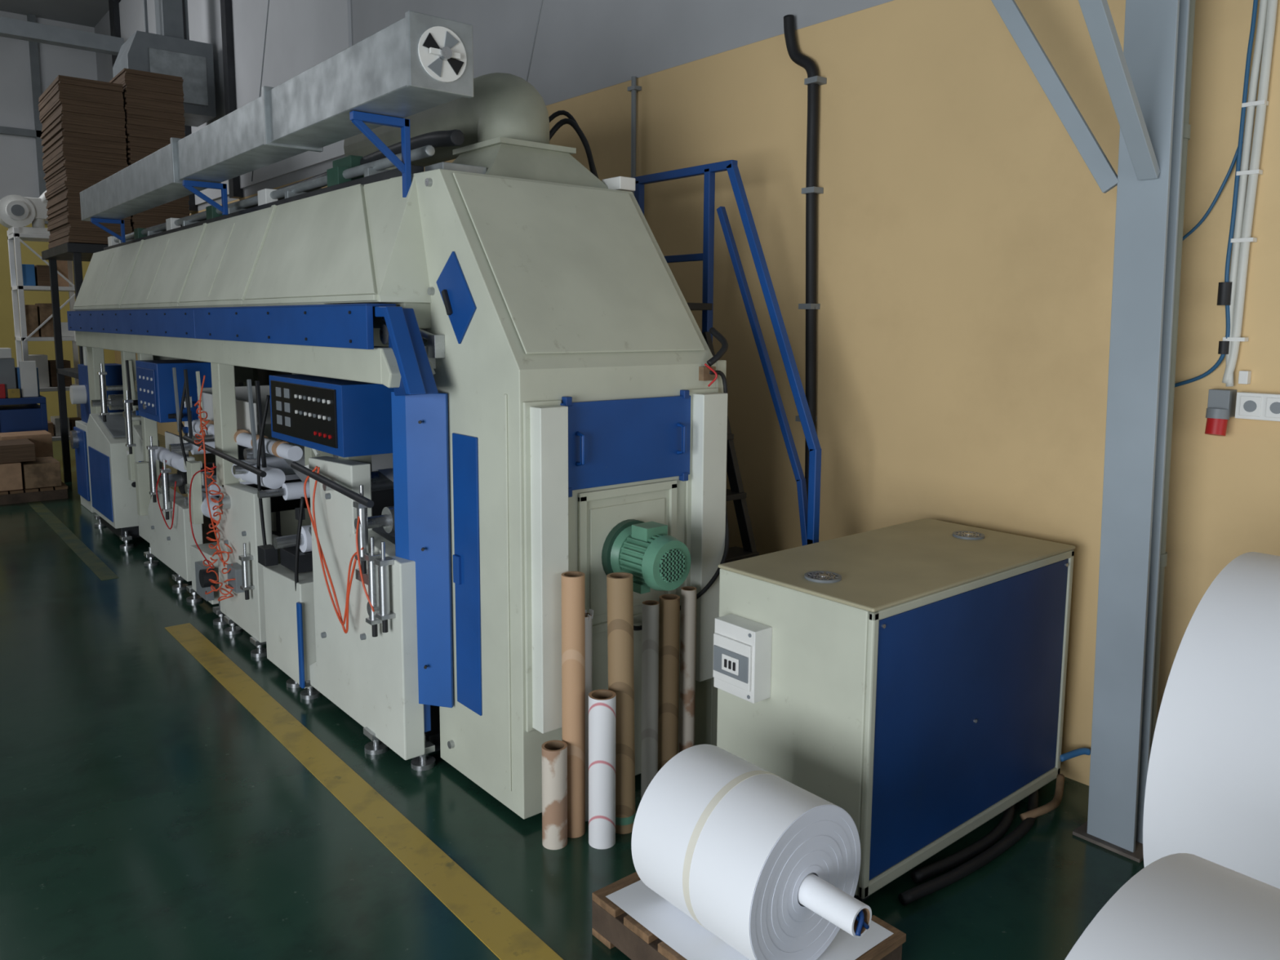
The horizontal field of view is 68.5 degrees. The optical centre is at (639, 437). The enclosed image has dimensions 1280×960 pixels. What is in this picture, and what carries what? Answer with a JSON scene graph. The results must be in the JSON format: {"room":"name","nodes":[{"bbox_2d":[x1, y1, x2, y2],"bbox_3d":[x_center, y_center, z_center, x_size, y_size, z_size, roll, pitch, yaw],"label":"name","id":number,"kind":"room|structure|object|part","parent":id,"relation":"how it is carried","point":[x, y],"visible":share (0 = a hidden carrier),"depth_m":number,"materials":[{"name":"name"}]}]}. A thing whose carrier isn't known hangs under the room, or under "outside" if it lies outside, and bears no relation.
{"room":"print shop","nodes":[
{"label":"print shop","id":0,"kind":"room"},
{"bbox_2d":[0,0,109,27],"bbox_3d":[-4.835,-5.251,4.750,7.800,0.100,20.800,-6,9,-40],"label":"ceiling","id":1,"kind":"structure","parent":0,"point":[89,13],"depth_m":13.96,"materials":[{"name":"grey plastic"}]},
{"bbox_2d":[251,0,542,181],"bbox_3d":[-1.055,-3.210,4.359,2.317,3.792,0.707,2,7,11],"label":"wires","id":2,"kind":"object","parent":1,"relation":"hanging from","point":[268,0],"visible":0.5,"depth_m":4.86,"materials":[{"name":"grey metal"}]},
{"bbox_2d":[0,10,115,421],"bbox_3d":[-11.492,-3.130,12.949,7.300,6.200,0.200,-6,9,-40],"label":"wall","id":3,"kind":"structure","parent":0,"point":[19,174],"depth_m":14.43,"materials":[{"name":"paint"}]},
{"bbox_2d":[112,0,216,126],"bbox_3d":[-5.078,-4.629,9.932,0.830,2.390,0.720,-6,9,-40],"label":"ventilation duct","id":4,"kind":"object","parent":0,"point":[166,51],"depth_m":9.87,"materials":[{"name":"silver metal"}]},
{"bbox_2d":[0,433,1144,959],"bbox_3d":[-4.860,0.983,5.663,7.600,0.102,20.600,-6,9,-40],"label":"floor","id":5,"kind":"structure","parent":0,"point":[146,813],"depth_m":3.05,"materials":[{"name":"green paint"}]},
{"bbox_2d":[0,395,48,432],"bbox_3d":[-6.358,0.005,9.595,0.450,0.860,0.700,-6,9,-40],"label":"crate","id":6,"kind":"object","parent":5,"relation":"on","point":[20,414],"visible":0.5,"depth_m":9.35,"materials":[{"name":"blue plastic"}]},
{"bbox_2d":[0,347,39,398],"bbox_3d":[-6.271,-0.652,9.406,0.400,0.488,0.370,-6,9,-40],"label":"boxes","id":7,"kind":"object","parent":6,"relation":"on","point":[23,381],"visible":1,"depth_m":9.33,"materials":[{"name":"white cardboard"}]},
{"bbox_2d":[0,481,67,505],"bbox_3d":[-5.819,0.484,8.784,0.675,0.115,0.920,-6,9,-40],"label":"wooden pallet","id":8,"kind":"object","parent":5,"relation":"on","point":[50,493],"visible":0.47,"depth_m":8.48,"materials":[{"name":"brown wood"}]},
{"bbox_2d":[0,430,62,491],"bbox_3d":[-5.814,0.207,8.766,0.600,0.430,0.900,-6,9,-40],"label":"cardboard boxes","id":9,"kind":"object","parent":8,"relation":"on","point":[27,460],"visible":1,"depth_m":8.50},
{"bbox_2d":[7,226,81,441],"bbox_3d":[-6.577,-0.984,10.492,0.600,2.600,0.560,-6,9,-40],"label":"storage shelf","id":10,"kind":"object","parent":5,"relation":"on","point":[15,237],"visible":0.42,"depth_m":10.28,"materials":[{"name":"white metal"}]},
{"bbox_2d":[0,190,49,235],"bbox_3d":[-6.571,-2.464,10.254,0.768,0.507,0.440,-6,9,-40],"label":"ventilation unit","id":11,"kind":"object","parent":10,"relation":"on","point":[19,211],"visible":0.48,"depth_m":10.07,"materials":[{"name":"white metal"}]},
{"bbox_2d":[22,260,81,436],"bbox_3d":[-6.564,-1.002,10.474,0.480,1.955,0.300,-6,9,-40],"label":"box","id":12,"kind":"object","parent":10,"relation":"on","point":[36,314],"visible":0.47,"depth_m":10.31,"materials":[{"name":"cardboard"},{"name":"blue plastic"}]},
{"bbox_2d":[41,242,108,481],"bbox_3d":[-4.840,-0.684,9.373,1.600,2.300,1.450,-6,9,-40],"label":"storage rack","id":13,"kind":"object","parent":5,"relation":"on","point":[77,253],"visible":0.36,"depth_m":9.29,"materials":[{"name":"metal"}]},
{"bbox_2d":[38,67,189,248],"bbox_3d":[-4.958,-2.572,8.859,1.008,1.553,1.110,-6,9,-40],"label":"stack","id":14,"kind":"object","parent":13,"relation":"on","point":[93,131],"visible":0.64,"depth_m":8.40,"materials":[{"name":"brown cardboard"}]},
{"bbox_2d":[69,330,124,512],"bbox_3d":[-4.703,-0.235,8.199,0.450,1.700,0.500,-6,9,-40],"label":"machine","id":15,"kind":"object","parent":5,"relation":"on","point":[79,394],"visible":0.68,"depth_m":8.05,"materials":[{"name":"beige metal"}]},
{"bbox_2d":[66,72,729,819],"bbox_3d":[-2.051,-0.355,5.451,1.182,2.642,6.562,-6,9,-40],"label":"machine","id":16,"kind":"object","parent":5,"relation":"on","point":[451,399],"visible":0.98,"depth_m":3.40,"materials":[{"name":"beige metal"}]},
{"bbox_3d":[-2.966,-0.307,6.007,0.364,0.360,0.550,-6,9,-40],"label":"control panel","id":17,"kind":"part","parent":16,"relation":"part of","materials":[{"name":"blue metal"}]},
{"bbox_2d":[73,173,431,311],"bbox_3d":[-2.297,-1.003,5.654,1.081,0.467,5.709,-6,9,-40],"label":"hood","id":18,"kind":"object","parent":16,"relation":"attached to","point":[362,242],"depth_m":3.97,"materials":[{"name":"beige metal"}]},
{"bbox_2d":[80,10,473,242],"bbox_3d":[-2.276,-1.218,4.868,0.234,0.636,5.290,-6,9,-40],"label":"ventilation duct","id":19,"kind":"object","parent":16,"relation":"attached to","point":[420,62],"visible":0.98,"depth_m":3.43,"materials":[{"name":"metal"}]},
{"bbox_3d":[-1.264,-0.046,3.960,0.334,0.405,0.800,-6,9,-40],"label":"control panel","id":20,"kind":"part","parent":16,"relation":"part of","materials":[{"name":"blue metal"}]},
{"bbox_3d":[-0.028,0.013,3.171,0.560,0.325,0.057,-6,9,-40],"label":"door","id":21,"kind":"part","parent":16,"relation":"part of","materials":[{"name":"blue metal"}]},
{"bbox_3d":[0.034,0.407,3.149,0.230,0.230,0.235,-6,9,-40],"label":"fan motor","id":22,"kind":"part","parent":16,"relation":"part of","materials":[{"name":"metal"}]},
{"bbox_2d":[541,740,567,849],"bbox_3d":[-0.270,1.130,2.971,0.080,0.325,0.080,-6,9,-40],"label":"cardboard tube","id":23,"kind":"object","parent":5,"relation":"on","point":[554,753],"visible":1,"depth_m":2.94,"materials":[{"name":"beige cardboard"}]},
{"bbox_2d":[561,571,585,838],"bbox_3d":[-0.213,0.857,3.004,0.074,0.860,0.074,-6,9,-40],"label":"cardboard tube","id":24,"kind":"object","parent":5,"relation":"on","point":[573,583],"visible":0.9,"depth_m":2.97,"materials":[{"name":"brown cardboard"}]},
{"bbox_2d":[585,608,593,821],"bbox_3d":[-0.184,0.914,3.102,0.055,0.722,0.064,-6,9,-40],"label":"cardboard tube","id":25,"kind":"object","parent":5,"relation":"on","point":[588,616],"visible":0.33,"depth_m":3.07,"materials":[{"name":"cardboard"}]},
{"bbox_2d":[588,688,615,848],"bbox_3d":[-0.120,1.048,2.969,0.086,0.490,0.086,-6,9,-40],"label":"cardboard tube","id":26,"kind":"object","parent":5,"relation":"on","point":[602,703],"visible":1,"depth_m":2.94,"materials":[{"name":"white cardboard"}]},
{"bbox_2d":[606,572,635,834],"bbox_3d":[-0.060,0.861,3.041,0.086,0.847,0.104,-6,9,-40],"label":"cardboard tube","id":27,"kind":"object","parent":5,"relation":"on","point":[620,589],"visible":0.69,"depth_m":3.00,"materials":[{"name":"brown cardboard"}]},
{"bbox_2d":[640,600,659,798],"bbox_3d":[0.034,0.910,3.239,0.058,0.700,0.058,-6,9,-40],"label":"cardboard tube","id":28,"kind":"object","parent":5,"relation":"on","point":[650,633],"visible":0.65,"depth_m":3.21,"materials":[{"name":"grey cardboard"}]},
{"bbox_2d":[657,594,679,771],"bbox_3d":[0.101,0.902,3.307,0.072,0.700,0.072,-6,9,-40],"label":"cardboard tube","id":29,"kind":"object","parent":5,"relation":"on","point":[669,604],"visible":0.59,"depth_m":3.27,"materials":[{"name":"brown cardboard"}]},
{"bbox_2d":[679,586,697,752],"bbox_3d":[0.171,0.888,3.377,0.056,0.710,0.056,-6,9,-40],"label":"cardboard tube","id":30,"kind":"object","parent":5,"relation":"on","point":[688,593],"visible":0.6,"depth_m":3.35,"materials":[{"name":"beige cardboard"}]},
{"bbox_2d":[631,160,821,563],"bbox_3d":[0.215,0.002,4.024,0.322,2.324,1.207,-6,9,-40],"label":"ladder","id":31,"kind":"object","parent":5,"relation":"on","point":[809,513],"visible":0.33,"depth_m":3.88,"materials":[{"name":"blue metal"}]},
{"bbox_2d":[591,871,906,959],"bbox_3d":[0.271,1.299,2.457,0.510,0.122,0.640,-6,9,-40],"label":"wooden pallet","id":32,"kind":"object","parent":5,"relation":"on","point":[613,926],"visible":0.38,"depth_m":2.42,"materials":[{"name":"brown wood"}]},
{"bbox_2d":[605,880,893,959],"bbox_3d":[0.274,1.238,2.438,0.470,0.002,0.580,-6,9,-40],"label":"paper sheet","id":33,"kind":"object","parent":32,"relation":"on","point":[681,932],"visible":0.25,"depth_m":2.36,"materials":[{"name":"white paper"}]},
{"bbox_2d":[631,744,871,959],"bbox_3d":[0.315,1.050,2.304,0.402,0.402,0.580,-6,9,-40],"label":"paper roll","id":34,"kind":"object","parent":33,"relation":"on","point":[769,866],"visible":1,"depth_m":2.22,"materials":[{"name":"white paper"}]},
{"bbox_2d":[712,518,1090,905],"bbox_3d":[0.900,0.829,3.121,1.325,0.899,0.690,-6,9,-40],"label":"cabinet","id":35,"kind":"object","parent":5,"relation":"on","point":[909,677],"visible":0.97,"depth_m":2.83,"materials":[{"name":"beige metal"}]},
{"bbox_3d":[1.056,0.832,2.939,1.080,0.756,0.020,-6,9,-40],"label":"panel","id":36,"kind":"part","parent":35,"relation":"part of","materials":[{"name":"metal"}]},
{"bbox_2d":[1072,0,1190,862],"bbox_3d":[1.512,-1.772,2.672,0.125,6.180,0.298,-6,9,-40],"label":"steel column","id":37,"kind":"structure","parent":5,"relation":"on","point":[1156,32],"depth_m":2.85,"materials":[{"name":"grey-blue paint"},{"name":"steel"}]},
{"bbox_2d":[991,0,1159,193],"bbox_3d":[0.904,-1.263,2.677,0.962,1.066,0.803,-6,9,-40],"label":"brace","id":38,"kind":"object","parent":37,"relation":"attached to","point":[1097,15],"visible":1,"depth_m":2.72,"materials":[{"name":"paint"}]},
{"bbox_2d":[1149,0,1195,756],"bbox_3d":[1.601,-1.779,2.729,0.082,6.180,0.196,-6,9,-40],"label":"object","id":39,"kind":"structure","parent":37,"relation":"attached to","point":[1186,129],"depth_m":2.87,"materials":[{"name":"grey metal"}]},
{"bbox_2d":[1064,853,1279,959],"bbox_3d":[1.066,1.099,0.736,0.948,0.948,1.380,-6,9,-40],"label":"paper roll","id":40,"kind":"object","parent":5,"relation":"on","point":[1179,906],"visible":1,"depth_m":1.12,"materials":[{"name":"white paper"}]},
{"bbox_3d":[1.956,1.384,1.863,0.730,0.118,1.400,-6,9,-40],"label":"wooden pallet","id":41,"kind":"object","parent":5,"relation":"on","visible":0},
{"bbox_2d":[1142,551,1279,888],"bbox_3d":[1.942,0.839,1.817,0.970,0.970,1.455,-6,9,-40],"label":"paper roll","id":42,"kind":"object","parent":41,"relation":"on","point":[1212,788],"visible":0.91,"depth_m":2.00,"materials":[{"name":"white paper"}]},
{"bbox_2d":[93,0,1279,785],"bbox_3d":[-2.078,-2.409,7.567,0.202,6.200,20.600,-6,9,-40],"label":"wall","id":43,"kind":"structure","parent":0,"point":[965,239],"depth_m":3.71,"materials":[{"name":"yellow paint"}]},
{"bbox_2d":[0,0,351,224],"bbox_3d":[-6.284,-4.287,10.616,2.098,3.270,9.800,-6,9,-40],"label":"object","id":44,"kind":"structure","parent":43,"relation":"attached to","point":[301,35],"depth_m":9.68,"materials":[{"name":"metal"}]},
{"bbox_2d":[627,75,641,195],"bbox_3d":[-0.033,-1.193,5.045,0.047,1.430,0.060,-6,9,-40],"label":"conduit","id":45,"kind":"object","parent":43,"relation":"attached to","point":[633,88],"visible":0.51,"depth_m":4.97,"materials":[{"name":"grey plastic"}]},
{"bbox_2d":[783,14,826,502],"bbox_3d":[0.710,-0.369,4.233,0.063,2.963,0.239,-6,9,-40],"label":"pipe","id":46,"kind":"object","parent":43,"relation":"attached to","point":[813,81],"visible":0.77,"depth_m":4.10,"materials":[{"name":"metal"}]},
{"bbox_2d":[1174,0,1277,386],"bbox_3d":[1.793,-2.455,2.690,0.053,4.666,0.246,-6,9,-40],"label":"cables","id":47,"kind":"object","parent":43,"relation":"attached to","point":[1231,295],"visible":0.97,"depth_m":2.84,"materials":[{"name":"plastic"}]},
{"bbox_2d":[1204,370,1279,435],"bbox_3d":[1.898,-0.092,2.811,0.092,0.205,0.357,-6,9,-40],"label":"power socket","id":48,"kind":"object","parent":43,"relation":"attached to","point":[1222,403],"visible":1,"depth_m":2.88,"materials":[{"name":"grey plastic"}]}
]}

